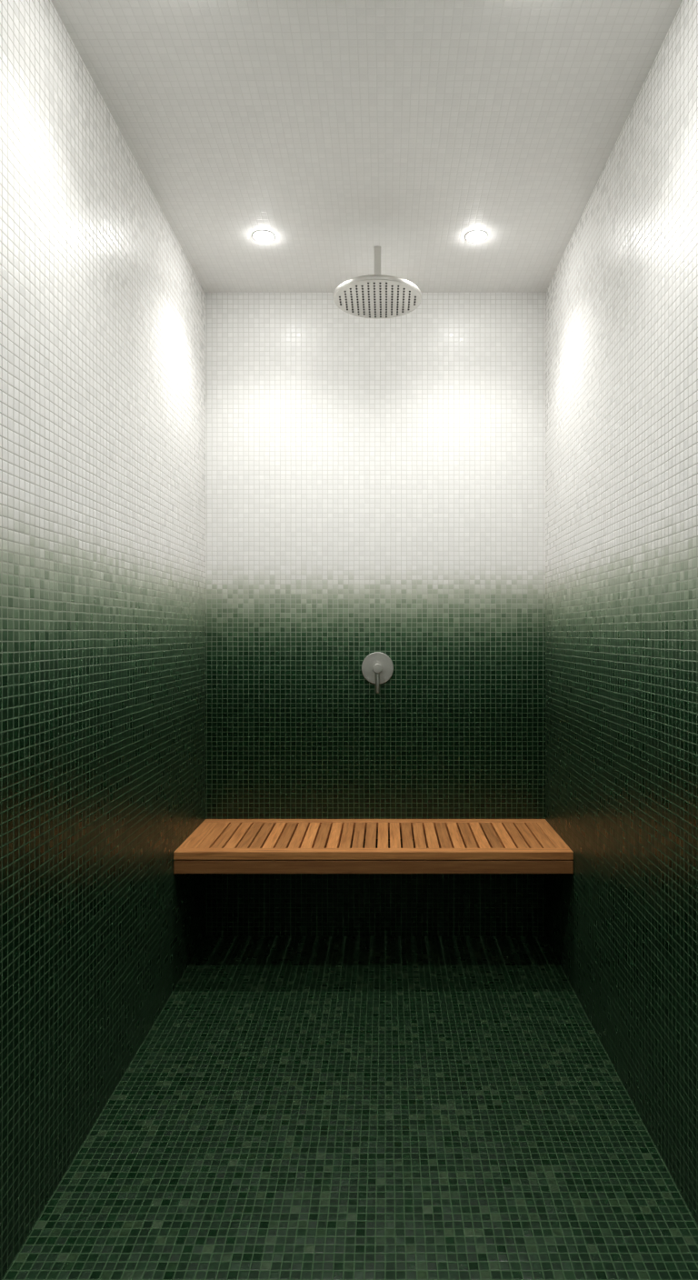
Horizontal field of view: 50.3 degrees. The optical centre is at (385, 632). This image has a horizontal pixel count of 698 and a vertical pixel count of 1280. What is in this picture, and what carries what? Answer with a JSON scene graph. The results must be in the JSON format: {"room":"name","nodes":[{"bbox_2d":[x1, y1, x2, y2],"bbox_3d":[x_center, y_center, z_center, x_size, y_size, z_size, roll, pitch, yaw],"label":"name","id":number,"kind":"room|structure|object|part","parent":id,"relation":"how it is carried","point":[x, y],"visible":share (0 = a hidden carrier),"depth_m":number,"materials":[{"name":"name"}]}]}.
{"room":"shower room","nodes":[
{"label":"shower room","id":0,"kind":"room"},
{"bbox_2d":[0,0,205,1279],"bbox_3d":[-0.767,-0.074,1.150,0.080,2.600,3.700,0,0,0],"label":"wall","id":1,"kind":"structure","parent":0,"point":[103,305],"depth_m":1.77,"materials":[{"name":"tile"}]},
{"bbox_2d":[1,936,697,1279],"bbox_3d":[-0.041,1.266,1.150,1.533,0.080,3.860,0,0,0],"label":"floor","id":2,"kind":"structure","parent":0,"point":[295,1107],"depth_m":1.79,"materials":[{"name":"tile"}]},
{"bbox_2d":[50,0,682,292],"bbox_3d":[-0.041,-1.414,1.150,1.533,0.080,3.860,0,0,0],"label":"ceiling","id":3,"kind":"structure","parent":0,"point":[338,130],"depth_m":2.00,"materials":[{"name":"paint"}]},
{"bbox_2d":[251,230,275,242],"bbox_3d":[-0.422,-1.369,2.573,0.078,0.010,0.078,0,0,0],"label":"recessed light","id":4,"kind":"object","parent":3,"relation":"in","point":[261,235],"visible":1,"depth_m":2.56,"materials":[{"name":"white"}]},
{"bbox_2d":[333,246,421,319],"bbox_3d":[-0.028,-1.278,2.652,0.314,0.191,0.314,0,0,0],"label":"shower head","id":5,"kind":"object","parent":3,"relation":"hanging from","point":[377,295],"visible":1,"depth_m":2.63},
{"bbox_3d":[-0.028,-1.201,2.652,0.314,0.030,0.314,0,0,0],"label":"spray plate","id":6,"kind":"part","parent":5,"relation":"part of","materials":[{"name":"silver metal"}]},
{"bbox_3d":[-0.028,-1.289,2.652,0.025,0.170,0.025,0,0,0],"label":"drop arm","id":7,"kind":"part","parent":5,"relation":"part of","materials":[{"name":"silver metal"}]},
{"bbox_2d":[465,230,487,242],"bbox_3d":[0.315,-1.369,2.573,0.078,0.010,0.078,0,0,0],"label":"recessed light","id":8,"kind":"object","parent":3,"relation":"in","point":[475,235],"visible":1,"depth_m":2.56,"materials":[{"name":"white"}]},
{"bbox_2d":[205,292,545,936],"bbox_3d":[-0.041,-0.074,3.040,1.533,2.600,0.080,0,0,0],"label":"wall","id":9,"kind":"structure","parent":0,"point":[373,485],"depth_m":3.00,"materials":[{"name":"tile"}]},
{"bbox_2d":[173,819,573,873],"bbox_3d":[-0.041,0.790,2.773,1.371,0.076,0.451,0,0,0],"label":"shower bench","id":10,"kind":"object","parent":9,"relation":"attached to","point":[216,845],"visible":1,"depth_m":2.61,"materials":[{"name":"brown wood"}]},
{"bbox_3d":[-0.694,0.765,2.770,0.065,0.027,0.347,0,0,0],"label":"rail","id":11,"kind":"part","parent":10,"relation":"part of","materials":[{"name":"brown wood"}]},
{"bbox_3d":[-0.041,0.765,2.572,1.371,0.027,0.048,0,0,0],"label":"rail","id":12,"kind":"part","parent":10,"relation":"part of","materials":[{"name":"brown wood"}]},
{"bbox_3d":[-0.041,0.765,2.971,1.371,0.027,0.055,0,0,0],"label":"rail","id":13,"kind":"part","parent":10,"relation":"part of","materials":[{"name":"brown wood"}]},
{"bbox_3d":[-0.032,0.766,2.770,1.257,0.026,0.347,0,0,0],"label":"slatted seat","id":14,"kind":"part","parent":10,"relation":"part of","materials":[{"name":"brown wood"}]},
{"bbox_3d":[0.622,0.765,2.770,0.047,0.027,0.347,0,0,0],"label":"rail","id":15,"kind":"part","parent":10,"relation":"part of","materials":[{"name":"brown wood"}]},
{"bbox_2d":[361,651,393,692],"bbox_3d":[-0.031,0.160,2.976,0.129,0.162,0.050,0,0,0],"label":"shower valve","id":16,"kind":"object","parent":9,"relation":"attached to","point":[377,667],"visible":1,"depth_m":2.99,"materials":[{"name":"grey metal"}]},
{"bbox_3d":[-0.031,0.200,2.966,0.015,0.082,0.015,0,0,0],"label":"lever","id":17,"kind":"part","parent":16,"relation":"part of","materials":[{"name":"silver metal"}]},
{"bbox_3d":[-0.031,0.143,2.972,0.037,0.037,0.042,0,0,0],"label":"knob","id":18,"kind":"part","parent":16,"relation":"part of","materials":[{"name":"silver metal"}]},
{"bbox_2d":[545,0,697,1225],"bbox_3d":[0.686,-0.074,1.150,0.080,2.600,3.700,0,0,0],"label":"wall","id":19,"kind":"structure","parent":0,"point":[622,295],"depth_m":1.92,"materials":[{"name":"tile"}]}
]}

